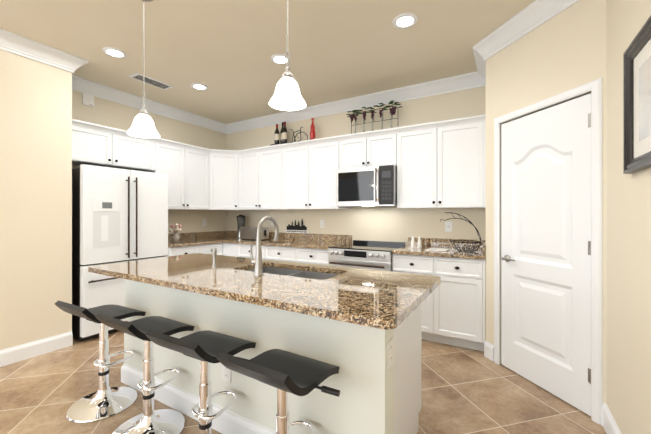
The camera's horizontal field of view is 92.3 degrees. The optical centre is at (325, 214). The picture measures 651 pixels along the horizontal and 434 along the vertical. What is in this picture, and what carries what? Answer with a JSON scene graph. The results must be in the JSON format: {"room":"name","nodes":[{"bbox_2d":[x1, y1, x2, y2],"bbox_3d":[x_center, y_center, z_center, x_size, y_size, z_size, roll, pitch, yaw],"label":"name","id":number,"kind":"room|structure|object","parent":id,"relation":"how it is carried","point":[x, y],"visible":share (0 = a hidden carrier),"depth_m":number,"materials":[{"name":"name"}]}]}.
{"room":"kitchen","nodes":[
{"label":"kitchen","id":0,"kind":"room"},
{"bbox_2d":[0,49,71,349],"bbox_3d":[-4.459,-0.125,3.901,4.130,2.850,0.600,0,0,30],"label":"wall","id":1,"kind":"structure","parent":0,"point":[35,191],"depth_m":2.87,"materials":[{"name":"paint"}]},
{"bbox_2d":[0,331,72,366],"bbox_3d":[-2.667,1.230,2.860,0.016,0.140,0.580,0,0,30],"label":"baseboard","id":2,"kind":"structure","parent":1,"relation":"attached to","point":[14,354],"depth_m":2.86,"materials":[{"name":"white wood"}]},
{"bbox_2d":[0,28,88,79],"bbox_3d":[-2.602,-1.482,2.882,0.105,0.135,0.685,0,0,30],"label":"crown molding","id":3,"kind":"structure","parent":1,"relation":"attached to","point":[10,42],"depth_m":2.85,"materials":[{"name":"white wood"}]},
{"bbox_2d":[72,76,83,83],"bbox_3d":[-2.686,-1.482,3.267,0.390,0.135,0.105,0,0,30],"label":"crown molding","id":4,"kind":"structure","parent":1,"relation":"attached to","point":[75,80],"depth_m":3.52,"materials":[{"name":"white wood"}]},
{"bbox_2d":[72,90,225,233],"bbox_3d":[-2.424,-0.125,4.474,0.140,2.850,2.450,0,0,30],"label":"wall","id":5,"kind":"structure","parent":0,"point":[104,112],"depth_m":4.63,"materials":[{"name":"paint"}]},
{"bbox_2d":[82,93,93,106],"bbox_3d":[-2.795,-1.350,3.680,0.022,0.130,0.115,0,0,30],"label":"panel","id":6,"kind":"object","parent":5,"relation":"attached to","point":[87,99],"visible":1,"depth_m":3.67,"materials":[{"name":"white"}]},
{"bbox_2d":[72,119,115,166],"bbox_3d":[-2.724,-0.783,3.504,0.322,0.425,0.454,0,0,30],"label":"upper cabinet","id":7,"kind":"object","parent":5,"relation":"attached to","point":[92,144],"depth_m":3.46,"materials":[{"name":"white wood"}]},
{"bbox_2d":[104,130,155,171],"bbox_3d":[-2.480,-0.783,3.919,0.322,0.425,0.509,0,0,30],"label":"upper cabinet","id":8,"kind":"object","parent":5,"relation":"attached to","point":[132,152],"depth_m":3.85,"materials":[{"name":"white wood"}]},
{"bbox_2d":[72,80,223,131],"bbox_3d":[-2.349,-1.483,4.360,0.105,0.135,2.330,0,0,30],"label":"crown molding","id":9,"kind":"structure","parent":5,"relation":"attached to","point":[89,87],"depth_m":4.18,"materials":[{"name":"white wood"}]},
{"bbox_2d":[152,138,187,209],"bbox_3d":[-2.242,-0.534,4.325,0.322,0.923,0.431,0,0,30],"label":"upper cabinet","id":10,"kind":"object","parent":5,"relation":"attached to","point":[171,157],"depth_m":4.30,"materials":[{"name":"white wood"}]},
{"bbox_2d":[168,231,224,238],"bbox_3d":[-2.104,0.330,4.852,0.021,0.100,1.467,0,0,30],"label":"backsplash","id":11,"kind":"structure","parent":5,"relation":"attached to","point":[193,235],"depth_m":4.96,"materials":[{"name":"brown stone"}]},
{"bbox_2d":[188,146,207,209],"bbox_3d":[-2.023,-0.534,4.696,0.322,0.923,0.431,0,0,30],"label":"upper cabinet","id":12,"kind":"object","parent":5,"relation":"attached to","point":[197,156],"depth_m":4.62,"materials":[{"name":"white wood"}]},
{"bbox_2d":[0,0,534,123],"bbox_3d":[-3.409,-1.600,1.336,8.540,0.100,9.140,0,0,30],"label":"ceiling","id":13,"kind":"structure","parent":0,"point":[224,51],"depth_m":2.81,"materials":[{"name":"paint"}]},
{"bbox_2d":[102,47,126,57],"bbox_3d":[-2.011,-1.543,2.985,0.196,0.014,0.196,0,0,30],"label":"recessed light","id":14,"kind":"object","parent":13,"relation":"in","point":[114,52],"visible":1,"depth_m":2.97,"materials":[{"name":"white"}]},
{"bbox_2d":[127,0,159,137],"bbox_3d":[-1.277,-1.054,2.196,0.202,0.988,0.202,0,0,30],"label":"pendant light","id":15,"kind":"object","parent":13,"relation":"hanging from","point":[143,126],"visible":1,"depth_m":2.18,"materials":[{"name":"white glass"}]},
{"bbox_2d":[129,73,173,89],"bbox_3d":[-2.021,-1.545,3.640,0.170,0.009,0.430,0,0,30],"label":"ceiling vent","id":16,"kind":"object","parent":13,"relation":"in","point":[152,81],"visible":0.98,"depth_m":3.62,"materials":[{"name":"white metal"}]},
{"bbox_2d":[191,83,207,89],"bbox_3d":[-1.523,-1.543,3.776,0.196,0.014,0.196,0,0,30],"label":"recessed light","id":17,"kind":"object","parent":13,"relation":"in","point":[198,86],"visible":0.98,"depth_m":3.76,"materials":[{"name":"white"}]},
{"bbox_2d":[271,54,289,63],"bbox_3d":[-0.447,-1.543,3.110,0.196,0.014,0.196,0,0,30],"label":"recessed light","id":18,"kind":"object","parent":13,"relation":"in","point":[278,58],"visible":0.92,"depth_m":3.08,"materials":[{"name":"white"}]},
{"bbox_2d":[269,0,305,110],"bbox_3d":[-0.206,-1.074,1.704,0.202,0.948,0.202,0,0,30],"label":"pendant light","id":19,"kind":"object","parent":13,"relation":"hanging from","point":[287,96],"visible":1,"depth_m":1.68,"materials":[{"name":"white glass"}]},
{"bbox_2d":[393,13,417,28],"bbox_3d":[0.636,-1.543,2.496,0.196,0.014,0.196,0,0,30],"label":"recessed light","id":20,"kind":"object","parent":13,"relation":"in","point":[404,20],"visible":1,"depth_m":2.48,"materials":[{"name":"white"}]},
{"bbox_2d":[0,330,605,433],"bbox_3d":[-3.409,1.350,1.336,8.540,0.100,9.140,0,0,30],"label":"floor","id":21,"kind":"structure","parent":0,"point":[467,391],"depth_m":2.22,"materials":[{"name":"tile"}]},
{"bbox_2d":[55,300,145,422],"bbox_3d":[-1.502,0.934,2.131,0.452,0.730,0.408,0,0,29],"label":"stool","id":22,"kind":"object","parent":21,"relation":"on","point":[105,400],"visible":0.88,"depth_m":2.12,"materials":[{"name":"silver metal"}]},
{"bbox_2d":[72,164,167,340],"bbox_3d":[-2.426,0.398,3.658,0.634,1.805,0.912,0,0,30],"label":"fridge","id":23,"kind":"object","parent":21,"relation":"on","point":[119,215],"visible":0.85,"depth_m":3.34,"materials":[{"name":"white painted metal"},{"name":"dark bronze handles"}]},
{"bbox_2d":[95,313,194,433],"bbox_3d":[-1.042,0.934,1.859,0.452,0.730,0.408,0,0,32],"label":"stool","id":24,"kind":"object","parent":21,"relation":"on","point":[149,420],"visible":0.88,"depth_m":1.85,"materials":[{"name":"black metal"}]},
{"bbox_2d":[165,247,200,255],"bbox_3d":[-2.109,0.858,4.248,0.626,0.884,0.420,0,0,30],"label":"base cabinet","id":25,"kind":"object","parent":21,"relation":"on","point":[172,251],"depth_m":4.06,"materials":[{"name":"white wood"}]},
{"bbox_2d":[168,239,220,246],"bbox_3d":[-1.999,0.397,4.416,0.645,0.035,0.822,0,0,30],"label":"countertop","id":26,"kind":"structure","parent":25,"relation":"on","point":[182,242],"depth_m":4.29,"materials":[{"name":"brown stone"}]},
{"bbox_2d":[169,223,182,241],"bbox_3d":[-2.063,0.251,4.333,0.147,0.257,0.162,0,0,30],"label":"flower vase","id":27,"kind":"object","parent":26,"relation":"on","point":[175,236],"visible":1,"depth_m":4.30,"materials":[{"name":"beige ceramic"}]},
{"bbox_2d":[145,330,255,433],"bbox_3d":[-0.601,0.934,1.602,0.452,0.730,0.408,0,0,29],"label":"stool","id":28,"kind":"object","parent":21,"relation":"on","point":[205,347],"visible":0.9,"depth_m":1.59,"materials":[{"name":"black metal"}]},
{"bbox_2d":[201,243,220,254],"bbox_3d":[-1.891,0.858,4.619,0.626,0.884,0.440,0,0,30],"label":"base cabinet","id":29,"kind":"object","parent":21,"relation":"on","point":[206,248],"depth_m":4.43,"materials":[{"name":"white wood"}]},
{"bbox_2d":[221,243,236,256],"bbox_3d":[-1.230,0.858,4.826,0.301,0.884,0.626,0,0,30],"label":"base cabinet","id":30,"kind":"object","parent":21,"relation":"on","point":[227,249],"depth_m":4.57,"materials":[{"name":"white wood"}]},
{"bbox_2d":[237,243,264,258],"bbox_3d":[-0.881,0.858,4.621,0.509,0.884,0.626,0,0,30],"label":"base cabinet","id":31,"kind":"object","parent":21,"relation":"on","point":[243,249],"depth_m":4.40,"materials":[{"name":"white wood"}]},
{"bbox_2d":[121,280,420,433],"bbox_3d":[-0.484,0.858,2.189,2.152,0.884,0.714,0,0,30],"label":"kitchen island","id":32,"kind":"object","parent":21,"relation":"on","point":[361,328],"depth_m":1.70,"materials":[{"name":"paint"}]},
{"bbox_2d":[88,253,440,331],"bbox_3d":[-0.518,0.397,2.102,2.310,0.035,0.940,0,0,30],"label":"island countertop","id":33,"kind":"structure","parent":32,"relation":"on","point":[368,298],"depth_m":1.68,"materials":[{"name":"brown stone"}]},
{"bbox_2d":[208,248,219,267],"bbox_3d":[-0.794,0.309,2.235,0.042,0.142,0.042,0,0,30],"label":"soap dispenser","id":34,"kind":"object","parent":33,"relation":"on","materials":[{"name":"silver metal"}]},
{"bbox_2d":[248,216,278,275],"bbox_3d":[-0.396,0.194,2.043,0.101,0.372,0.222,0,0,30],"label":"faucet","id":35,"kind":"object","parent":33,"relation":"on","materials":[{"name":"silver metal"}]},
{"bbox_2d":[248,264,335,279],"bbox_3d":[-0.249,0.516,2.155,0.784,0.227,0.379,0,0,30],"label":"sink","id":36,"kind":"object","parent":33,"relation":"in","point":[271,267],"depth_m":2.31,"materials":[{"name":"grey metal"}]},
{"bbox_2d":[216,349,339,433],"bbox_3d":[-0.167,0.934,1.345,0.452,0.730,0.408,0,0,32],"label":"stool","id":37,"kind":"object","parent":21,"relation":"on","point":[284,372],"visible":1,"depth_m":1.33,"materials":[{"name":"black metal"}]},
{"bbox_2d":[265,247,296,261],"bbox_3d":[-0.442,0.858,4.363,0.510,0.884,0.626,0,0,30],"label":"base cabinet","id":38,"kind":"object","parent":21,"relation":"on","point":[288,254],"depth_m":4.08,"materials":[{"name":"white wood"}]},
{"bbox_2d":[297,247,329,264],"bbox_3d":[-0.008,0.858,4.108,0.497,0.884,0.626,0,0,30],"label":"base cabinet","id":39,"kind":"object","parent":21,"relation":"on","point":[307,255],"depth_m":3.85,"materials":[{"name":"white wood"}]},
{"bbox_2d":[213,235,347,250],"bbox_3d":[-0.852,0.397,4.593,2.444,0.035,0.645,0,0,30],"label":"countertop","id":40,"kind":"structure","parent":39,"relation":"on","point":[317,244],"depth_m":4.25,"materials":[{"name":"brown stone"}]},
{"bbox_2d":[236,215,245,237],"bbox_3d":[-1.358,0.189,5.025,0.156,0.380,0.156,0,0,30],"label":"blender","id":41,"kind":"object","parent":40,"relation":"on","point":[240,220],"visible":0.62,"depth_m":4.97,"materials":[{"name":"grey plastic"}]},
{"bbox_2d":[240,227,268,239],"bbox_3d":[-1.075,0.283,4.743,0.432,0.192,0.180,0,0,30],"label":"toaster","id":42,"kind":"object","parent":40,"relation":"on","point":[248,233],"visible":0.9,"depth_m":4.67,"materials":[{"name":"silver metal"}]},
{"bbox_2d":[286,220,308,233],"bbox_3d":[-0.428,0.164,4.702,0.420,0.230,0.008,0,0,30],"label":"sign","id":43,"kind":"object","parent":40,"relation":"on","point":[298,228],"visible":1,"depth_m":4.69,"materials":[{"name":"black"}]},
{"bbox_2d":[328,240,406,271],"bbox_3d":[0.506,0.822,3.735,0.758,0.957,0.716,0,0,30],"label":"range","id":44,"kind":"object","parent":21,"relation":"on","point":[370,255],"visible":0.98,"depth_m":3.51,"materials":[{"name":"silver metal"}]},
{"bbox_2d":[392,251,436,341],"bbox_3d":[1.051,0.858,3.486,0.427,0.884,0.626,0,0,30],"label":"base cabinet","id":45,"kind":"object","parent":21,"relation":"on","point":[414,264],"depth_m":3.16,"materials":[{"name":"white wood"}]},
{"bbox_2d":[437,255,485,350],"bbox_3d":[1.432,0.858,3.262,0.457,0.884,0.626,0,0,30],"label":"base cabinet","id":46,"kind":"object","parent":21,"relation":"on","point":[453,307],"depth_m":2.99,"materials":[{"name":"white wood"}]},
{"bbox_2d":[393,247,484,258],"bbox_3d":[1.243,0.398,3.362,0.884,0.035,0.645,0,0,30],"label":"countertop","id":47,"kind":"structure","parent":46,"relation":"on","point":[452,253],"depth_m":3.16,"materials":[{"name":"brown stone"}]},
{"bbox_2d":[410,236,414,247],"bbox_3d":[1.001,0.314,3.581,0.054,0.130,0.053,0,0,30],"label":"shaker","id":48,"kind":"object","parent":47,"relation":"on","point":[412,243],"visible":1,"depth_m":3.56,"materials":[{"name":"white ceramic"}]},
{"bbox_2d":[417,237,421,247],"bbox_3d":[1.066,0.314,3.543,0.054,0.130,0.053,0,0,30],"label":"shaker","id":49,"kind":"object","parent":47,"relation":"on","point":[419,244],"visible":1,"depth_m":3.53,"materials":[{"name":"white ceramic"}]},
{"bbox_2d":[426,248,448,251],"bbox_3d":[1.195,0.375,3.339,0.210,0.008,0.200,0,0,30],"label":"trivet","id":50,"kind":"object","parent":47,"relation":"on","point":[435,249],"visible":1,"depth_m":3.32,"materials":[{"name":"white ceramic"}]},
{"bbox_2d":[440,212,480,251],"bbox_3d":[1.405,0.177,3.263,0.399,0.402,0.288,0,0,30],"label":"fruit basket","id":51,"kind":"object","parent":47,"relation":"on","point":[467,242],"visible":1,"depth_m":3.22,"materials":[{"name":"black metal"}]},
{"bbox_2d":[226,86,485,245],"bbox_3d":[0.362,-0.125,4.339,5.080,2.850,0.140,0,0,30],"label":"wall","id":52,"kind":"structure","parent":0,"point":[392,224],"depth_m":4.06,"materials":[{"name":"paint"}]},
{"bbox_2d":[208,149,235,209],"bbox_3d":[-1.577,-0.536,4.856,0.305,0.920,0.305,0,0,30],"label":"upper cabinet","id":53,"kind":"object","parent":52,"relation":"attached to","point":[221,163],"depth_m":4.84,"materials":[{"name":"white wood"}]},
{"bbox_2d":[236,147,259,209],"bbox_3d":[-1.107,-0.534,4.932,0.436,0.923,0.322,0,0,30],"label":"upper cabinet","id":54,"kind":"object","parent":52,"relation":"attached to","point":[247,161],"depth_m":4.80,"materials":[{"name":"white wood"}]},
{"bbox_2d":[260,144,283,209],"bbox_3d":[-0.730,-0.534,4.710,0.438,0.923,0.322,0,0,30],"label":"upper cabinet","id":55,"kind":"object","parent":52,"relation":"attached to","point":[271,157],"depth_m":4.56,"materials":[{"name":"white wood"}]},
{"bbox_2d":[270,121,286,145],"bbox_3d":[-0.670,-1.169,4.685,0.250,0.446,0.190,0,0,30],"label":"wine bottles","id":56,"kind":"object","parent":55,"relation":"on","point":[280,137],"visible":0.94,"depth_m":4.63,"materials":[{"name":"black glass"}]},
{"bbox_2d":[284,140,307,209],"bbox_3d":[-0.343,-0.534,4.483,0.460,0.923,0.322,0,0,30],"label":"upper cabinet","id":57,"kind":"object","parent":52,"relation":"attached to","point":[295,153],"depth_m":4.34,"materials":[{"name":"white wood"}]},
{"bbox_2d":[290,127,307,142],"bbox_3d":[-0.397,-1.105,4.530,0.347,0.312,0.075,0,0,30],"label":"decor","id":58,"kind":"object","parent":57,"relation":"on","point":[297,136],"visible":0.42,"depth_m":4.52,"materials":[{"name":"black metal"}]},
{"bbox_2d":[320,220,324,227],"bbox_3d":[-0.046,0.130,4.493,0.072,0.115,0.008,0,0,30],"label":"electrical outlet","id":59,"kind":"object","parent":52,"relation":"attached to","point":[322,223],"visible":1,"depth_m":4.49,"materials":[{"name":"white plastic"}]},
{"bbox_2d":[308,136,349,209],"bbox_3d":[0.054,-0.534,4.250,0.461,0.923,0.322,0,0,30],"label":"upper cabinet","id":60,"kind":"object","parent":52,"relation":"attached to","point":[323,153],"depth_m":4.12,"materials":[{"name":"white wood"}]},
{"bbox_2d":[310,118,314,139],"bbox_3d":[-0.181,-1.152,4.403,0.090,0.412,0.089,0,0,30],"label":"bottle","id":61,"kind":"object","parent":60,"relation":"on","point":[312,132],"visible":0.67,"depth_m":4.38,"materials":[{"name":"red glass"}]},
{"bbox_2d":[221,73,485,133],"bbox_3d":[-0.002,-1.483,4.410,4.100,0.135,0.105,0,0,30],"label":"crown molding","id":62,"kind":"structure","parent":52,"relation":"attached to","point":[464,81],"depth_m":4.11,"materials":[{"name":"white wood"}]},
{"bbox_2d":[340,132,367,168],"bbox_3d":[0.416,-0.783,4.037,0.377,0.425,0.322,0,0,30],"label":"upper cabinet","id":63,"kind":"object","parent":52,"relation":"attached to","point":[353,147],"depth_m":3.89,"materials":[{"name":"white wood"}]},
{"bbox_2d":[225,231,484,246],"bbox_3d":[0.018,0.330,4.444,4.052,0.100,0.021,0,0,30],"label":"backsplash","id":64,"kind":"structure","parent":52,"relation":"attached to","point":[328,238],"depth_m":4.26,"materials":[{"name":"brown stone"}]},
{"bbox_2d":[368,128,395,166],"bbox_3d":[0.741,-0.783,3.846,0.378,0.425,0.322,0,0,30],"label":"upper cabinet","id":65,"kind":"object","parent":52,"relation":"attached to","point":[381,143],"depth_m":3.70,"materials":[{"name":"white wood"}]},
{"bbox_2d":[336,165,396,206],"bbox_3d":[0.541,-0.333,3.877,0.740,0.466,0.468,0,0,30],"label":"microwave","id":66,"kind":"object","parent":65,"relation":"attached to","point":[374,186],"visible":0.96,"depth_m":3.69,"materials":[{"name":"silver metal"}]},
{"bbox_2d":[346,100,402,133],"bbox_3d":[0.603,-1.166,3.943,0.739,0.440,0.107,0,0,30],"label":"decorative plant","id":67,"kind":"object","parent":65,"relation":"on","point":[392,112],"visible":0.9,"depth_m":3.93,"materials":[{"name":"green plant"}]},
{"bbox_2d":[396,122,439,208],"bbox_3d":[1.097,-0.534,3.637,0.448,0.923,0.322,0,0,30],"label":"upper cabinet","id":68,"kind":"object","parent":52,"relation":"attached to","point":[418,146],"depth_m":3.49,"materials":[{"name":"white wood"}]},
{"bbox_2d":[445,222,451,231],"bbox_3d":[1.428,0.140,3.627,0.075,0.115,0.008,0,0,30],"label":"switch plate","id":69,"kind":"object","parent":52,"relation":"attached to","point":[448,226],"visible":1,"depth_m":3.62,"materials":[{"name":"white plastic"}]},
{"bbox_2d":[440,114,485,207],"bbox_3d":[1.499,-0.534,3.401,0.484,0.923,0.322,0,0,30],"label":"upper cabinet","id":70,"kind":"object","parent":52,"relation":"attached to","point":[440,164],"depth_m":3.26,"materials":[{"name":"white wood"}]},
{"bbox_2d":[486,0,606,403],"bbox_3d":[1.668,-0.125,2.348,0.120,2.850,1.110,0,0,-15],"label":"wall","id":71,"kind":"structure","parent":0,"point":[563,51],"depth_m":2.29,"materials":[{"name":"paint"}]},
{"bbox_2d":[481,240,485,254],"bbox_3d":[1.615,0.330,3.143,0.021,0.100,0.645,0,0,30],"label":"backsplash","id":72,"kind":"structure","parent":71,"relation":"attached to","point":[483,245],"depth_m":2.92,"materials":[{"name":"brown stone"}]},
{"bbox_2d":[472,0,579,83],"bbox_3d":[1.618,-1.482,2.651,0.684,0.135,1.260,0,0,30],"label":"crown molding","id":73,"kind":"structure","parent":71,"relation":"attached to","point":[535,14],"depth_m":2.50,"materials":[{"name":"white wood"}]},
{"bbox_2d":[501,93,590,415],"bbox_3d":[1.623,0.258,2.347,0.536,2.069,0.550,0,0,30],"label":"pantry door","id":74,"kind":"structure","parent":71,"relation":"in","point":[545,249],"depth_m":2.28,"materials":[{"name":"white wood"}]},
{"bbox_2d":[494,78,602,424],"bbox_3d":[1.597,0.227,2.346,0.019,2.146,0.859,0,0,-15],"label":"door frame","id":75,"kind":"structure","parent":71,"relation":"attached to","point":[595,87],"depth_m":1.97,"materials":[{"name":"white wood"}]},
{"bbox_2d":[606,0,650,433],"bbox_3d":[-0.162,-0.125,-1.428,0.140,2.850,7.665,0,0,30],"label":"wall","id":76,"kind":"structure","parent":0,"point":[628,379],"depth_m":1.60,"materials":[{"name":"paint"}]},
{"bbox_2d":[601,403,621,433],"bbox_3d":[-0.229,1.230,-1.381,0.023,0.140,7.677,0,0,30],"label":"baseboard","id":77,"kind":"structure","parent":76,"relation":"attached to","point":[608,422],"depth_m":1.83,"materials":[{"name":"white wood"}]},
{"bbox_2d":[623,16,650,173],"bbox_3d":[1.298,-0.495,1.226,0.029,0.590,0.700,0,0,30],"label":"picture frame","id":78,"kind":"object","parent":76,"relation":"attached to","point":[637,105],"visible":1,"depth_m":1.42,"materials":[{"name":"black wood"}]}
]}

